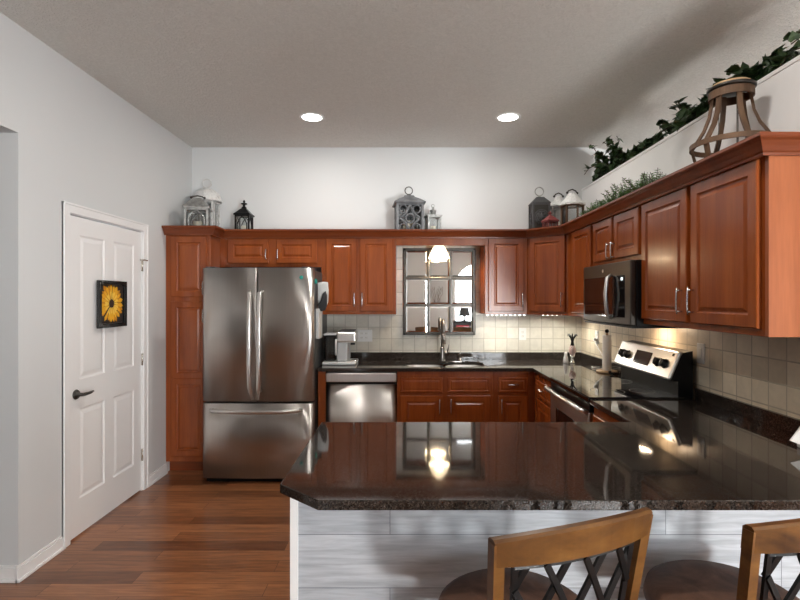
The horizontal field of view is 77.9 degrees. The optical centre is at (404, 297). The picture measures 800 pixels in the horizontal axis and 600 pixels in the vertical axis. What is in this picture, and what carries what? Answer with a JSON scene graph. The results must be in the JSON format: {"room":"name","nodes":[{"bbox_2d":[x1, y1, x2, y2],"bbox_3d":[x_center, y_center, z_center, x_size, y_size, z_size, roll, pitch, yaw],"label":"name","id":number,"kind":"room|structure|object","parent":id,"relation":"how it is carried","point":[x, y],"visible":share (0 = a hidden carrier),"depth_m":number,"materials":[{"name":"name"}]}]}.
{"room":"kitchen","nodes":[
{"label":"kitchen","id":0,"kind":"room"},
{"bbox_2d":[0,12,191,564],"bbox_3d":[-2.130,0.026,0.155,0.120,2.978,9.310,0,0,0],"label":"wall","id":1,"kind":"structure","parent":0,"point":[65,135],"depth_m":2.87,"materials":[{"name":"white paint"}]},
{"bbox_2d":[15,535,63,582],"bbox_3d":[-2.059,1.471,2.803,0.022,0.088,0.350,0,0,0],"label":"baseboard","id":2,"kind":"structure","parent":1,"relation":"attached to","point":[37,560],"depth_m":2.78,"materials":[{"name":"white paint"}]},
{"bbox_2d":[61,201,148,548],"bbox_3d":[-2.119,0.465,3.470,0.141,2.100,0.980,0,0,0],"label":"trim","id":3,"kind":"structure","parent":1,"relation":"attached to","point":[67,208],"depth_m":3.03,"materials":[{"name":"white paint"}]},
{"bbox_2d":[70,215,147,539],"bbox_3d":[-2.061,0.495,3.494,0.097,2.016,0.891,0,0,0],"label":"door","id":4,"kind":"structure","parent":1,"relation":"in","point":[106,453],"depth_m":3.38,"materials":[{"name":"white paint"}]},
{"bbox_2d":[97,280,126,328],"bbox_3d":[-2.053,0.043,3.475,0.022,0.325,0.330,0,0,0],"label":"picture frame","id":5,"kind":"object","parent":4,"relation":"attached to","point":[111,297],"visible":1,"depth_m":3.47,"materials":[{"name":"black wood"}]},
{"bbox_2d":[102,285,122,323],"bbox_3d":[-2.057,0.042,3.474,0.002,0.267,0.272,0,0,0],"label":"print","id":6,"kind":"object","parent":5,"relation":"attached to","point":[112,295],"depth_m":3.48,"materials":[{"name":"yellow paper"}]},
{"bbox_2d":[149,463,167,486],"bbox_3d":[-2.059,1.471,4.120,0.022,0.088,0.315,0,0,0],"label":"baseboard","id":7,"kind":"structure","parent":1,"relation":"attached to","point":[161,471],"depth_m":4.12,"materials":[{"name":"white paint"}]},
{"bbox_2d":[0,470,289,599],"bbox_3d":[0.250,1.565,0.155,9.900,0.100,9.610,0,0,0],"label":"floor","id":8,"kind":"structure","parent":0,"point":[186,535],"depth_m":2.96,"materials":[{"name":"brown wood"}]},
{"bbox_2d":[166,235,221,469],"bbox_3d":[-1.875,0.475,4.516,0.386,2.080,0.580,0,0,0],"label":"pantry cabinet","id":9,"kind":"object","parent":8,"relation":"on","point":[187,256],"visible":0.69,"depth_m":4.26,"materials":[{"name":"brown wood"}]},
{"bbox_2d":[182,195,212,224],"bbox_3d":[-1.850,-0.742,4.420,0.226,0.352,0.226,0,0,-14],"label":"lantern","id":10,"kind":"object","parent":9,"relation":"on","point":[195,205],"visible":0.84,"depth_m":4.35,"materials":[{"name":"grey wood"}]},
{"bbox_2d":[193,221,202,224],"bbox_3d":[-1.850,-0.635,4.420,0.080,0.099,0.080,0,0,-14],"label":"candle","id":11,"kind":"object","parent":10,"relation":"on","point":[194,222],"depth_m":4.39,"materials":[{"name":"beige wax"}]},
{"bbox_2d":[193,179,221,226],"bbox_3d":[-1.872,-0.847,4.680,0.273,0.563,0.273,0,0,0],"label":"lantern","id":12,"kind":"object","parent":9,"relation":"on","point":[213,198],"visible":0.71,"depth_m":4.61,"materials":[{"name":"white metal"}]},
{"bbox_2d":[203,267,326,480],"bbox_3d":[-1.203,0.629,4.365,0.908,1.772,0.830,0,0,0],"label":"refrigerator","id":13,"kind":"object","parent":8,"relation":"on","point":[262,352],"visible":0.94,"depth_m":4.03,"materials":[{"name":"grey metal"}]},
{"bbox_2d":[316,309,321,338],"bbox_3d":[-0.737,0.217,4.245,0.030,0.255,0.170,0,0,0],"label":"dish towel","id":14,"kind":"object","parent":13,"relation":"hanging from","point":[318,312],"visible":0.77,"depth_m":4.16,"materials":[{"name":"grey fabric"}]},
{"bbox_2d":[318,282,328,310],"bbox_3d":[-0.703,-0.013,4.235,0.095,0.255,0.080,0,0,0],"label":"oven mitt","id":15,"kind":"object","parent":13,"relation":"hanging from","point":[323,290],"visible":0.99,"depth_m":4.22,"materials":[{"name":"grey fabric"}]},
{"bbox_2d":[318,372,326,426],"bbox_3d":[-0.705,1.067,4.500,0.066,0.895,0.600,0,0,0],"label":"end panel","id":16,"kind":"object","parent":8,"relation":"on","point":[322,382],"visible":0.23,"depth_m":4.20,"materials":[{"name":"brown wood"}]},
{"bbox_2d":[326,372,396,421],"bbox_3d":[-0.370,1.073,4.463,0.598,0.883,0.574,0,0,0],"label":"dishwasher","id":17,"kind":"object","parent":8,"relation":"on","point":[350,396],"visible":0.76,"depth_m":4.18,"materials":[{"name":"grey metal"}]},
{"bbox_2d":[327,372,396,383],"bbox_3d":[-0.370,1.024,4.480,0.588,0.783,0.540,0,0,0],"label":"control panel","id":18,"kind":"object","parent":17,"relation":"in","point":[327,372],"depth_m":4.19,"materials":[{"name":"grey metal"}]},
{"bbox_2d":[397,365,492,421],"bbox_3d":[0.340,1.067,4.468,0.816,0.895,0.644,0,0,0],"label":"base cabinet","id":19,"kind":"object","parent":8,"relation":"on","point":[421,396],"visible":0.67,"depth_m":4.18,"materials":[{"name":"brown wood"}]},
{"bbox_2d":[317,352,620,381],"bbox_3d":[0.483,0.573,4.226,2.451,0.095,1.147,0,0,0],"label":"countertop","id":20,"kind":"structure","parent":19,"relation":"on","point":[547,365],"depth_m":4.53,"materials":[{"name":"stone"}]},
{"bbox_2d":[322,329,357,364],"bbox_3d":[-0.576,0.440,4.463,0.308,0.300,0.273,0,0,0],"label":"coffee maker","id":21,"kind":"object","parent":20,"relation":"on","point":[336,344],"visible":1,"depth_m":4.36,"materials":[{"name":"white plastic"}]},
{"bbox_2d":[439,319,449,360],"bbox_3d":[0.371,0.391,4.583,0.098,0.398,0.224,0,0,0],"label":"faucet","id":22,"kind":"object","parent":20,"relation":"on","point":[443,352],"visible":1,"depth_m":4.64,"materials":[{"name":"silver metal"}]},
{"bbox_2d":[408,365,481,366],"bbox_3d":[0.357,0.716,4.423,0.689,0.189,0.359,0,0,0],"label":"sink","id":23,"kind":"object","parent":20,"relation":"in","point":[408,365],"visible":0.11,"depth_m":4.60,"materials":[{"name":"metal"}]},
{"bbox_2d":[563,352,568,363],"bbox_3d":[1.452,0.538,4.470,0.048,0.103,0.047,0,0,0],"label":"shaker","id":24,"kind":"object","parent":20,"relation":"on","point":[565,359],"visible":1,"depth_m":4.46,"materials":[{"name":"white ceramic"}]},
{"bbox_2d":[567,333,577,363],"bbox_3d":[1.508,0.456,4.485,0.089,0.267,0.090,0,0,0],"label":"figurine","id":25,"kind":"object","parent":20,"relation":"on","point":[572,349],"visible":1,"depth_m":4.46,"materials":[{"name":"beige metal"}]},
{"bbox_2d":[591,338,601,368],"bbox_3d":[1.649,0.472,4.253,0.105,0.234,0.339,0,0,14],"label":"power cord","id":26,"kind":"object","parent":20,"relation":"on","point":[594,339],"visible":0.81,"depth_m":4.26,"materials":[{"name":"white plastic"}]},
{"bbox_2d":[596,329,617,373],"bbox_3d":[1.603,0.418,3.930,0.160,0.342,0.159,0,0,0],"label":"paper towel holder","id":27,"kind":"object","parent":20,"relation":"on","point":[606,339],"visible":0.94,"depth_m":3.90,"materials":[{"name":"white paper"}]},
{"bbox_2d":[608,371,620,375],"bbox_3d":[1.600,0.575,3.765,0.100,0.030,0.099,0,0,0],"label":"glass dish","id":28,"kind":"object","parent":20,"relation":"on","point":[610,372],"visible":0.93,"depth_m":3.74,"materials":[{"name":"black glass"}]},
{"bbox_2d":[493,372,534,421],"bbox_3d":[0.924,1.067,4.468,0.351,0.895,0.645,0,0,0],"label":"base cabinet","id":29,"kind":"object","parent":8,"relation":"on","point":[513,392],"visible":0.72,"depth_m":4.18,"materials":[{"name":"brown wood"}]},
{"bbox_2d":[535,373,550,421],"bbox_3d":[1.373,1.067,3.926,0.655,0.895,0.546,0,0,0],"label":"base cabinet","id":30,"kind":"object","parent":8,"relation":"on","point":[542,397],"visible":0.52,"depth_m":3.92,"materials":[{"name":"brown wood"}]},
{"bbox_2d":[290,498,799,599],"bbox_3d":[0.664,1.068,2.001,2.103,0.894,0.675,0,0,0],"label":"base cabinet","id":31,"kind":"object","parent":8,"relation":"on","point":[335,554],"visible":0.33,"depth_m":1.67,"materials":[{"name":"white wood"}]},
{"bbox_2d":[280,388,799,509],"bbox_3d":[0.656,0.573,2.163,2.106,0.095,1.440,0,0,0],"label":"countertop","id":32,"kind":"structure","parent":31,"relation":"on","point":[708,451],"depth_m":1.75,"materials":[{"name":"stone"}]},
{"bbox_2d":[790,427,799,447],"bbox_3d":[1.580,0.530,1.915,0.200,0.120,0.090,0,0,0],"label":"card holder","id":33,"kind":"object","parent":32,"relation":"on","point":[795,438],"visible":1,"depth_m":1.91,"materials":[{"name":"white plastic"}]},
{"bbox_2d":[439,507,652,599],"bbox_3d":[0.308,1.004,1.313,0.449,1.026,0.518,0,0,-21],"label":"bar stool","id":34,"kind":"object","parent":8,"relation":"on","point":[563,545],"visible":1,"depth_m":1.10,"materials":[{"name":"wood"}]},
{"bbox_2d":[593,407,619,421],"bbox_3d":[1.373,1.067,2.614,0.655,0.895,0.537,0,0,0],"label":"base cabinet","id":35,"kind":"object","parent":8,"relation":"on","point":[598,416],"visible":0.02,"depth_m":2.76,"materials":[{"name":"brown wood"}]},
{"bbox_2d":[544,340,692,421],"bbox_3d":[1.339,0.902,3.268,0.682,1.185,0.765,0,0,0],"label":"range","id":36,"kind":"object","parent":8,"relation":"on","point":[648,370],"visible":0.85,"depth_m":3.13,"materials":[{"name":"silver metal"}]},
{"bbox_2d":[550,377,692,401],"bbox_3d":[1.375,0.595,3.268,0.610,0.031,0.765,0,0,0],"label":"cooktop","id":37,"kind":"object","parent":36,"relation":"in","point":[584,389],"depth_m":3.17,"materials":[{"name":"black glass"}]},
{"bbox_2d":[643,518,799,599],"bbox_3d":[0.914,1.004,1.359,0.449,1.026,0.518,0,0,-15],"label":"bar stool","id":38,"kind":"object","parent":8,"relation":"on","point":[677,579],"visible":1,"depth_m":1.13,"materials":[{"name":"brown wood"}]},
{"bbox_2d":[0,0,780,146],"bbox_3d":[-0.170,-1.523,0.155,4.040,0.120,9.610,0,0,0],"label":"ceiling","id":39,"kind":"structure","parent":0,"point":[211,73],"depth_m":3.05,"materials":[{"name":"white paint"}]},
{"bbox_2d":[299,112,324,121],"bbox_3d":[-0.752,-1.459,4.000,0.202,0.008,0.202,0,0,0],"label":"recessed light","id":40,"kind":"object","parent":39,"relation":"in","point":[309,116],"visible":1,"depth_m":3.99,"materials":[{"name":"white plastic"}]},
{"bbox_2d":[495,112,520,121],"bbox_3d":[0.833,-1.459,4.000,0.202,0.008,0.202,0,0,0],"label":"recessed light","id":41,"kind":"object","parent":39,"relation":"in","point":[510,116],"visible":1,"depth_m":3.99,"materials":[{"name":"white plastic"}]},
{"bbox_2d":[192,147,609,312],"bbox_3d":[1.480,-0.024,4.870,7.340,3.078,0.120,0,0,0],"label":"wall","id":42,"kind":"structure","parent":0,"point":[282,187],"depth_m":4.81,"materials":[{"name":"white paint"}]},
{"bbox_2d":[220,238,320,268],"bbox_3d":[-1.222,-0.422,4.627,0.919,0.285,0.361,0,0,0],"label":"upper cabinet","id":43,"kind":"object","parent":42,"relation":"attached to","point":[234,252],"visible":0.9,"depth_m":4.48,"materials":[{"name":"brown wood"}]},
{"bbox_2d":[233,200,254,228],"bbox_3d":[-1.505,-0.743,4.630,0.152,0.355,0.152,0,0,0],"label":"lantern","id":44,"kind":"object","parent":43,"relation":"on","point":[244,213],"visible":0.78,"depth_m":4.60,"materials":[{"name":"black metal"}]},
{"bbox_2d":[321,238,395,313],"bbox_3d":[-0.422,-0.207,4.627,0.678,0.715,0.361,0,0,0],"label":"upper cabinet","id":45,"kind":"object","parent":42,"relation":"attached to","point":[360,273],"visible":0.88,"depth_m":4.48,"materials":[{"name":"brown wood"}]},
{"bbox_2d":[403,248,475,334],"bbox_3d":[0.332,-0.061,4.785,0.696,0.839,0.030,0,0,0],"label":"mirror","id":46,"kind":"object","parent":42,"relation":"attached to","point":[434,290],"visible":0.98,"depth_m":4.79,"materials":[{"name":"grey mirror"}]},
{"bbox_2d":[396,238,484,245],"bbox_3d":[0.323,-0.521,4.654,0.809,0.088,0.307,0,0,0],"label":"valance","id":47,"kind":"object","parent":42,"relation":"attached to","point":[399,241],"visible":0.68,"depth_m":4.50,"materials":[{"name":"brown wood"}]},
{"bbox_2d":[392,186,425,228],"bbox_3d":[0.035,-0.804,4.630,0.288,0.477,0.288,0,0,-6],"label":"lantern","id":48,"kind":"object","parent":47,"relation":"on","point":[408,202],"visible":0.8,"depth_m":4.52,"materials":[{"name":"grey wood"}]},
{"bbox_2d":[403,220,412,228],"bbox_3d":[0.035,-0.653,4.630,0.102,0.134,0.102,0,0,-6],"label":"candle","id":49,"kind":"object","parent":48,"relation":"on","point":[404,226],"depth_m":4.59,"materials":[{"name":"beige wax"}]},
{"bbox_2d":[424,204,441,228],"bbox_3d":[0.262,-0.722,4.630,0.143,0.314,0.143,0,0,-11],"label":"lantern","id":50,"kind":"object","parent":47,"relation":"on","point":[432,215],"visible":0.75,"depth_m":4.61,"materials":[{"name":"grey metal"}]},
{"bbox_2d":[428,246,449,258],"bbox_3d":[0.318,-0.460,4.620,0.200,0.182,0.200,0,0,0],"label":"pendant light","id":51,"kind":"object","parent":47,"relation":"hanging from","point":[438,252],"visible":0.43,"depth_m":4.56,"materials":[{"name":"white glass"}]},
{"bbox_2d":[327,246,580,351],"bbox_3d":[0.481,0.022,4.806,2.477,1.135,0.008,0,0,0],"label":"wall tile","id":52,"kind":"structure","parent":42,"relation":"attached to","point":[494,333],"depth_m":4.80,"materials":[{"name":"beige tile"}]},
{"bbox_2d":[356,330,371,341],"bbox_3d":[-0.398,0.365,4.798,0.162,0.116,0.008,0,0,0],"label":"wall outlet","id":53,"kind":"object","parent":52,"relation":"attached to","point":[363,335],"visible":0.91,"depth_m":4.80,"materials":[{"name":"white plastic"}]},
{"bbox_2d":[519,328,525,339],"bbox_3d":[1.140,0.350,4.798,0.070,0.116,0.008,0,0,0],"label":"wall outlet","id":54,"kind":"object","parent":52,"relation":"attached to","point":[522,331],"visible":1,"depth_m":4.80,"materials":[{"name":"white plastic"}]},
{"bbox_2d":[162,132,799,237],"bbox_3d":[0.331,-0.579,3.771,4.488,0.075,2.044,0,0,35],"label":"crown molding","id":55,"kind":"structure","parent":42,"relation":"attached to","point":[760,144],"depth_m":3.22,"materials":[{"name":"brown wood"}]},
{"bbox_2d":[480,238,526,314],"bbox_3d":[0.918,-0.202,4.627,0.381,0.725,0.361,0,0,0],"label":"upper cabinet","id":56,"kind":"object","parent":42,"relation":"attached to","point":[503,261],"depth_m":4.48,"materials":[{"name":"brown wood"}]},
{"bbox_2d":[527,234,567,315],"bbox_3d":[1.413,-0.207,4.509,0.607,0.715,0.597,0,0,0],"label":"upper cabinet","id":57,"kind":"object","parent":42,"relation":"attached to","point":[547,256],"visible":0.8,"depth_m":4.33,"materials":[{"name":"brown wood"}]},
{"bbox_2d":[528,187,550,228],"bbox_3d":[1.262,-0.804,4.650,0.173,0.478,0.173,0,0,0],"label":"lantern","id":58,"kind":"object","parent":57,"relation":"on","point":[539,208],"visible":0.74,"depth_m":4.58,"materials":[{"name":"grey metal"}]},
{"bbox_2d":[541,211,558,226],"bbox_3d":[1.290,-0.669,4.400,0.113,0.208,0.113,0,0,-17],"label":"lantern","id":59,"kind":"object","parent":57,"relation":"on","point":[551,219],"visible":0.58,"depth_m":4.37,"materials":[{"name":"red paint"}]},
{"bbox_2d":[551,192,563,225],"bbox_3d":[1.455,-0.783,4.690,0.199,0.434,0.197,0,0,0],"label":"lantern","id":60,"kind":"object","parent":57,"relation":"on","point":[555,203],"visible":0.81,"depth_m":4.65,"materials":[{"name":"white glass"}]},
{"bbox_2d":[559,189,585,224],"bbox_3d":[1.500,-0.773,4.440,0.232,0.414,0.230,0,0,-11],"label":"lantern","id":61,"kind":"object","parent":57,"relation":"on","point":[572,200],"visible":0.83,"depth_m":4.40,"materials":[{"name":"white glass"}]},
{"bbox_2d":[582,60,799,209],"bbox_3d":[1.785,0.238,2.965,0.130,2.553,3.690,0,0,0],"label":"wall","id":62,"kind":"structure","parent":0,"point":[777,98],"depth_m":2.77,"materials":[{"name":"white paint"}]},
{"bbox_2d":[568,224,593,316],"bbox_3d":[1.544,-0.207,3.935,0.347,0.715,0.568,0,0,0],"label":"upper cabinet","id":63,"kind":"object","parent":62,"relation":"attached to","point":[580,241],"visible":0.38,"depth_m":3.91,"materials":[{"name":"brown wood"}]},
{"bbox_2d":[593,204,642,265],"bbox_3d":[1.527,-0.396,3.268,0.381,0.338,0.765,0,0,0],"label":"upper cabinet","id":64,"kind":"object","parent":62,"relation":"attached to","point":[616,238],"visible":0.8,"depth_m":3.19,"materials":[{"name":"brown wood"}]},
{"bbox_2d":[580,168,666,214],"bbox_3d":[1.462,-0.681,3.487,0.341,0.218,1.369,0,0,0],"label":"garland","id":65,"kind":"object","parent":64,"relation":"on","point":[643,180],"visible":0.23,"depth_m":3.21,"materials":[{"name":"green plant"}]},
{"bbox_2d":[584,260,678,327],"bbox_3d":[1.485,-0.022,3.268,0.447,0.402,0.761,0,0,0],"label":"microwave","id":66,"kind":"object","parent":64,"relation":"attached to","point":[612,291],"visible":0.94,"depth_m":3.09,"materials":[{"name":"black"}]},
{"bbox_2d":[581,317,799,418],"bbox_3d":[1.716,0.357,2.961,0.008,0.525,3.682,0,0,0],"label":"wall tile","id":67,"kind":"structure","parent":62,"relation":"attached to","point":[763,372],"depth_m":2.56,"materials":[{"name":"beige tile"}]},
{"bbox_2d":[595,331,598,343],"bbox_3d":[1.708,0.350,4.410,0.008,0.116,0.070,0,0,0],"label":"wall outlet","id":68,"kind":"object","parent":67,"relation":"attached to","point":[596,332],"visible":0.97,"depth_m":4.39,"materials":[{"name":"white plastic"}]},
{"bbox_2d":[697,343,704,363],"bbox_3d":[1.708,0.320,2.860,0.008,0.116,0.070,0,0,0],"label":"light switch","id":69,"kind":"object","parent":67,"relation":"attached to","point":[700,347],"visible":1,"depth_m":2.85,"materials":[{"name":"white plastic"}]},
{"bbox_2d":[581,55,799,190],"bbox_3d":[1.792,-1.048,2.960,0.156,0.020,3.700,0,0,0],"label":"trim","id":70,"kind":"structure","parent":62,"relation":"on","point":[797,58],"depth_m":3.03,"materials":[{"name":"white paint"}]},
{"bbox_2d":[584,136,629,180],"bbox_3d":[1.799,-1.203,4.311,0.499,0.293,0.648,0,0,0],"label":"ivy","id":71,"kind":"object","parent":70,"relation":"on","point":[603,167],"visible":0.7,"depth_m":4.21,"materials":[{"name":"green plant"}]},
{"bbox_2d":[618,131,667,160],"bbox_3d":[1.809,-1.137,3.675,0.275,0.159,0.583,0,0,0],"label":"ivy","id":72,"kind":"object","parent":70,"relation":"on","point":[649,142],"visible":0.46,"depth_m":3.59,"materials":[{"name":"green plant"}]},
{"bbox_2d":[656,78,725,134],"bbox_3d":[1.837,-1.141,3.041,0.443,0.333,0.666,0,0,16],"label":"ivy","id":73,"kind":"object","parent":70,"relation":"on","point":[687,114],"visible":0.47,"depth_m":2.96,"materials":[{"name":"green plant"}]},
{"bbox_2d":[724,40,799,80],"bbox_3d":[1.797,-1.152,2.476,0.284,0.189,0.473,0,0,0],"label":"ivy","id":74,"kind":"object","parent":70,"relation":"on","point":[778,57],"visible":0.44,"depth_m":2.41,"materials":[{"name":"green plant"}]},
{"bbox_2d":[783,29,799,44],"bbox_3d":[1.840,-1.161,1.921,0.426,0.346,0.634,0,0,0],"label":"ivy","id":75,"kind":"object","parent":70,"relation":"on","point":[791,36],"visible":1,"depth_m":2.11,"materials":[{"name":"green plant"}]},
{"bbox_2d":[641,156,799,336],"bbox_3d":[1.527,-0.207,2.387,0.381,0.715,0.994,0,0,0],"label":"upper cabinet","id":76,"kind":"object","parent":62,"relation":"attached to","point":[720,252],"visible":0.85,"depth_m":2.10,"materials":[{"name":"brown wood"}]},
{"bbox_2d":[689,77,770,162],"bbox_3d":[1.555,-0.793,2.360,0.348,0.461,0.348,0,0,0],"label":"wooden lantern","id":77,"kind":"object","parent":76,"relation":"on","point":[738,90],"visible":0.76,"depth_m":2.31,"materials":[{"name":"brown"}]},
{"bbox_2d":[596,0,799,151],"bbox_3d":[3.525,-1.104,0.155,3.350,0.958,9.610,0,0,0],"label":"wall","id":78,"kind":"structure","parent":0,"point":[766,34],"depth_m":3.07,"materials":[{"name":"white paint"}]},
{"bbox_3d":[-3.395,0.315,2.150,2.410,2.400,1.200,0,0,0],"label":"wall","id":79,"kind":"structure","parent":0,"visible":0},
{"bbox_2d":[0,565,16,582],"bbox_3d":[-3.285,1.471,2.639,2.430,0.088,0.022,0,0,0],"label":"baseboard","id":80,"kind":"structure","parent":79,"relation":"attached to","point":[7,572],"depth_m":2.64,"materials":[{"name":"white paint"}]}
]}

